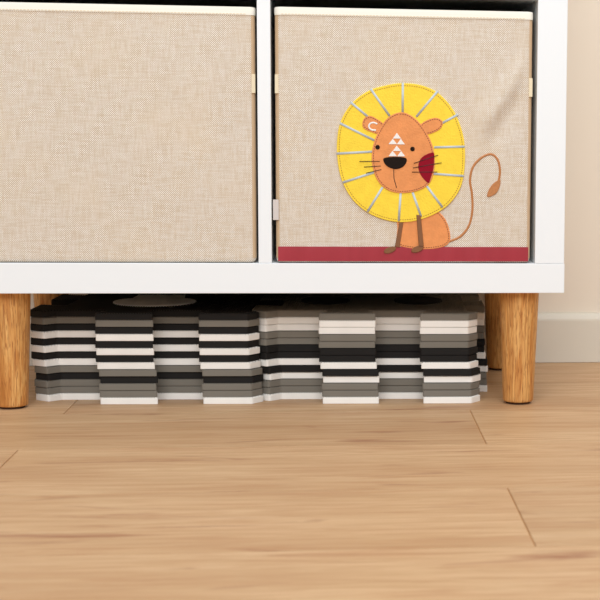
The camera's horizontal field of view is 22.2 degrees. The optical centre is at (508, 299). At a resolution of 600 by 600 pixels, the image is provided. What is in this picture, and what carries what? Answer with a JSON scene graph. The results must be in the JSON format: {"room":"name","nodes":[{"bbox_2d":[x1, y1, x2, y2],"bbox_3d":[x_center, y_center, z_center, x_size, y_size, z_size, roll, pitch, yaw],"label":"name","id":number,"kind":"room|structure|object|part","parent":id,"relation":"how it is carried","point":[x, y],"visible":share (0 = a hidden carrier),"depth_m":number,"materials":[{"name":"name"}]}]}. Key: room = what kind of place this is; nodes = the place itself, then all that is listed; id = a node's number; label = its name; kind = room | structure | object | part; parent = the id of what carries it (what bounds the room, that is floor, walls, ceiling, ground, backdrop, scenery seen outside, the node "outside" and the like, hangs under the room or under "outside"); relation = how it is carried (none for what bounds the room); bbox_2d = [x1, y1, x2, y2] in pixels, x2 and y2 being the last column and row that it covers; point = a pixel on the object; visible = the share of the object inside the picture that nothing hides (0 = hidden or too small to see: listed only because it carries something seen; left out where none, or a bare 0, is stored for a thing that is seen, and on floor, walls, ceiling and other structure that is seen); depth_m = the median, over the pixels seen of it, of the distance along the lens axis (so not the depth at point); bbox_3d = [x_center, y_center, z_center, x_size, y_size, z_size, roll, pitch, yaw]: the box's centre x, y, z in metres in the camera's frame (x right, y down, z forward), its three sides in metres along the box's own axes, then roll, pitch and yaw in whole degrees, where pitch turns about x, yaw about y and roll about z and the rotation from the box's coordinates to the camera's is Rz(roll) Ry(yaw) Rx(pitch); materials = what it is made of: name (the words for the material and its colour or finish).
{"room":"children's room","nodes":[
{"label":"children's room","id":0,"kind":"room"},
{"bbox_2d":[0,362,599,599],"bbox_3d":[-0.029,0.295,0.611,8.300,0.020,3.530,0,6,-6],"label":"floor","id":1,"kind":"structure","parent":0,"point":[489,498],"depth_m":1.46,"materials":[{"name":"brown wood"}]},
{"bbox_2d":[36,393,262,403],"bbox_3d":[-0.472,0.114,2.111,0.320,0.009,0.320,0,6,-4],"label":"mat","id":2,"kind":"object","parent":1,"relation":"on","point":[59,396],"visible":0.25,"depth_m":1.97,"materials":[{"name":"white rubber"}]},
{"bbox_2d":[35,386,262,396],"bbox_3d":[-0.473,0.105,2.111,0.320,0.009,0.320,0,6,-4],"label":"mat","id":3,"kind":"object","parent":2,"relation":"on","point":[59,389],"visible":0.19,"depth_m":1.97,"materials":[{"name":"grey rubber"}]},
{"bbox_2d":[34,379,261,389],"bbox_3d":[-0.474,0.096,2.109,0.320,0.009,0.320,0,6,-4],"label":"mat","id":4,"kind":"object","parent":3,"relation":"on","point":[37,382],"visible":0.27,"depth_m":1.96,"materials":[{"name":"grey rubber"}]},
{"bbox_2d":[36,372,262,382],"bbox_3d":[-0.472,0.086,2.110,0.320,0.009,0.320,0,6,-4],"label":"mat","id":5,"kind":"object","parent":4,"relation":"on","point":[61,375],"visible":0.32,"depth_m":1.96,"materials":[{"name":"black rubber"}]},
{"bbox_2d":[34,365,262,375],"bbox_3d":[-0.473,0.077,2.107,0.320,0.009,0.320,0,6,-4],"label":"mat","id":6,"kind":"object","parent":5,"relation":"on","point":[58,368],"visible":0.22,"depth_m":1.96,"materials":[{"name":"grey rubber"}]},
{"bbox_2d":[33,358,260,368],"bbox_3d":[-0.475,0.068,2.107,0.320,0.009,0.320,0,6,-4],"label":"mat","id":7,"kind":"object","parent":6,"relation":"on","point":[57,361],"visible":0.29,"depth_m":1.96,"materials":[{"name":"white rubber"}]},
{"bbox_2d":[31,351,258,361],"bbox_3d":[-0.477,0.059,2.106,0.320,0.009,0.320,0,6,-4],"label":"mat","id":8,"kind":"object","parent":7,"relation":"on","point":[59,354],"visible":0.32,"depth_m":1.96,"materials":[{"name":"black rubber"}]},
{"bbox_2d":[32,344,259,354],"bbox_3d":[-0.476,0.050,2.104,0.320,0.009,0.320,0,6,-4],"label":"mat","id":9,"kind":"object","parent":8,"relation":"on","point":[57,347],"visible":0.23,"depth_m":1.96,"materials":[{"name":"white rubber"}]},
{"bbox_2d":[31,337,258,347],"bbox_3d":[-0.477,0.041,2.104,0.320,0.009,0.320,0,6,-4],"label":"mat","id":10,"kind":"object","parent":9,"relation":"on","point":[59,340],"visible":0.27,"depth_m":1.96,"materials":[{"name":"black rubber"}]},
{"bbox_2d":[31,330,259,340],"bbox_3d":[-0.476,0.032,2.103,0.320,0.009,0.320,0,6,-4],"label":"mat","id":11,"kind":"object","parent":10,"relation":"on","point":[57,333],"visible":0.33,"depth_m":1.96,"materials":[{"name":"white rubber"}]},
{"bbox_2d":[30,323,258,333],"bbox_3d":[-0.477,0.022,2.103,0.320,0.009,0.320,0,6,-4],"label":"mat","id":12,"kind":"object","parent":11,"relation":"on","point":[58,326],"visible":0.3,"depth_m":1.96,"materials":[{"name":"black rubber"}]},
{"bbox_2d":[31,317,258,326],"bbox_3d":[-0.476,0.013,2.102,0.320,0.009,0.320,0,6,-4],"label":"mat","id":13,"kind":"object","parent":12,"relation":"on","point":[34,320],"visible":0.31,"depth_m":1.95,"materials":[{"name":"grey rubber"}]},
{"bbox_2d":[30,293,288,319],"bbox_3d":[-0.476,0.003,2.100,0.320,0.010,0.320,0,6,-4],"label":"mat","id":14,"kind":"object","parent":13,"relation":"on","point":[101,306],"visible":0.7,"depth_m":2.02,"materials":[{"name":"black rubber"}]},
{"bbox_2d":[0,0,567,408],"bbox_3d":[-0.326,-0.333,2.057,0.764,0.914,0.390,0,6,-6],"label":"cube shelf","id":15,"kind":"object","parent":1,"relation":"on","point":[511,290],"visible":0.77,"depth_m":1.91,"materials":[{"name":"white wood"}]},
{"bbox_3d":[-0.635,0.061,1.913,0.052,0.148,0.052,0,6,-6],"label":"leg","id":16,"kind":"part","parent":15,"relation":"part of","materials":[{"name":"brown wood"}]},
{"bbox_3d":[-0.671,0.029,2.202,0.052,0.148,0.052,0,6,-6],"label":"leg","id":17,"kind":"part","parent":15,"relation":"part of","materials":[{"name":"brown wood"}]},
{"bbox_2d":[0,2,258,261],"bbox_3d":[-0.498,-0.225,2.038,0.326,0.318,0.363,0,6,-6],"label":"storage basket","id":18,"kind":"object","parent":15,"relation":"on","point":[129,133],"visible":0.89,"depth_m":1.86,"materials":[{"name":"beige fabric"}]},
{"bbox_3d":[-0.325,-0.408,2.049,0.686,0.016,0.390,0,6,-6],"label":"shelf","id":19,"kind":"part","parent":15,"relation":"part of","materials":[{"name":"white wood"}]},
{"bbox_3d":[-0.329,-0.048,2.088,0.764,0.038,0.390,0,6,-6],"label":"panel","id":20,"kind":"part","parent":15,"relation":"part of","materials":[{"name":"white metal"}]},
{"bbox_2d":[273,7,532,262],"bbox_3d":[-0.153,-0.226,2.075,0.328,0.319,0.366,0,6,-6],"label":"storage basket","id":21,"kind":"object","parent":15,"relation":"on","point":[403,135],"visible":1,"depth_m":1.90,"materials":[{"name":"beige fabric"}]},
{"bbox_3d":[-0.012,0.028,2.277,0.052,0.148,0.052,0,6,-6],"label":"leg","id":22,"kind":"part","parent":15,"relation":"part of","materials":[{"name":"brown wood"}]},
{"bbox_3d":[0.013,0.060,1.987,0.052,0.148,0.052,0,6,-6],"label":"leg","id":23,"kind":"part","parent":15,"relation":"part of","materials":[{"name":"brown wood"}]},
{"bbox_3d":[0.035,-0.409,2.090,0.038,0.686,0.390,0,6,-6],"label":"panel","id":24,"kind":"part","parent":15,"relation":"part of","materials":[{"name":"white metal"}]},
{"bbox_2d":[262,385,486,403],"bbox_3d":[-0.190,0.115,2.132,0.312,0.009,0.320,0,6,-4],"label":"mat","id":25,"kind":"object","parent":1,"relation":"on","point":[483,388],"visible":0.33,"depth_m":1.99,"materials":[{"name":"white rubber"}]},
{"bbox_2d":[262,378,486,396],"bbox_3d":[-0.191,0.105,2.133,0.312,0.009,0.320,0,6,-4],"label":"mat","id":26,"kind":"object","parent":25,"relation":"on","point":[381,388],"visible":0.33,"depth_m":1.99,"materials":[{"name":"grey rubber"}]},
{"bbox_2d":[262,372,486,389],"bbox_3d":[-0.191,0.096,2.131,0.312,0.009,0.320,0,6,-4],"label":"mat","id":27,"kind":"object","parent":26,"relation":"on","point":[304,381],"visible":0.27,"depth_m":1.99,"materials":[{"name":"grey rubber"}]},
{"bbox_2d":[263,365,487,382],"bbox_3d":[-0.190,0.087,2.132,0.312,0.009,0.320,0,6,-4],"label":"mat","id":28,"kind":"object","parent":27,"relation":"on","point":[280,375],"visible":0.3,"depth_m":1.99,"materials":[{"name":"white rubber"}]},
{"bbox_2d":[261,358,486,375],"bbox_3d":[-0.190,0.078,2.128,0.312,0.009,0.320,0,6,-4],"label":"mat","id":29,"kind":"object","parent":28,"relation":"on","point":[278,368],"visible":0.26,"depth_m":1.98,"materials":[{"name":"black rubber"}]},
{"bbox_2d":[259,350,485,368],"bbox_3d":[-0.193,0.069,2.128,0.312,0.009,0.320,0,6,-4],"label":"mat","id":30,"kind":"object","parent":29,"relation":"on","point":[481,355],"visible":0.3,"depth_m":1.98,"materials":[{"name":"white rubber"}]},
{"bbox_2d":[258,345,483,361],"bbox_3d":[-0.194,0.060,2.128,0.312,0.009,0.320,0,6,-4],"label":"mat","id":31,"kind":"object","parent":30,"relation":"on","point":[279,354],"visible":0.29,"depth_m":1.98,"materials":[{"name":"black rubber"}]},
{"bbox_2d":[258,338,484,354],"bbox_3d":[-0.193,0.051,2.126,0.312,0.009,0.320,0,6,-4],"label":"mat","id":32,"kind":"object","parent":31,"relation":"on","point":[278,347],"visible":0.24,"depth_m":1.98,"materials":[{"name":"black rubber"}]},
{"bbox_2d":[257,332,483,347],"bbox_3d":[-0.195,0.041,2.126,0.312,0.009,0.320,0,6,-4],"label":"mat","id":33,"kind":"object","parent":32,"relation":"on","point":[272,341],"visible":0.32,"depth_m":1.98,"materials":[{"name":"grey rubber"}]},
{"bbox_2d":[257,325,484,340],"bbox_3d":[-0.193,0.032,2.124,0.312,0.009,0.320,0,6,-4],"label":"mat","id":34,"kind":"object","parent":33,"relation":"on","point":[271,334],"visible":0.28,"depth_m":1.98,"materials":[{"name":"grey rubber"}]},
{"bbox_2d":[257,319,483,333],"bbox_3d":[-0.194,0.023,2.124,0.312,0.009,0.320,0,6,-4],"label":"mat","id":35,"kind":"object","parent":34,"relation":"on","point":[272,327],"visible":0.23,"depth_m":1.98,"materials":[{"name":"white rubber"}]},
{"bbox_2d":[257,312,484,326],"bbox_3d":[-0.194,0.014,2.123,0.312,0.009,0.320,0,6,-4],"label":"mat","id":36,"kind":"object","parent":35,"relation":"on","point":[480,315],"visible":0.27,"depth_m":1.98,"materials":[{"name":"white rubber"}]},
{"bbox_2d":[252,293,484,319],"bbox_3d":[-0.194,0.004,2.121,0.312,0.010,0.320,0,6,-4],"label":"mat","id":37,"kind":"object","parent":36,"relation":"on","point":[325,306],"visible":0.81,"depth_m":2.06,"materials":[{"name":"grey rubber"}]},
{"bbox_2d":[30,0,599,312],"bbox_3d":[-0.218,-1.192,2.256,8.300,2.620,0.120,0,6,-6],"label":"wall","id":38,"kind":"structure","parent":0,"point":[581,294],"depth_m":2.34,"materials":[{"name":"beige paint"}]},
{"bbox_2d":[29,312,599,365],"bbox_3d":[-0.224,0.059,2.323,8.100,0.077,0.014,0,6,-6],"label":"baseboard","id":39,"kind":"structure","parent":38,"relation":"attached to","point":[561,337],"depth_m":2.35,"materials":[{"name":"beige paint"}]}
]}

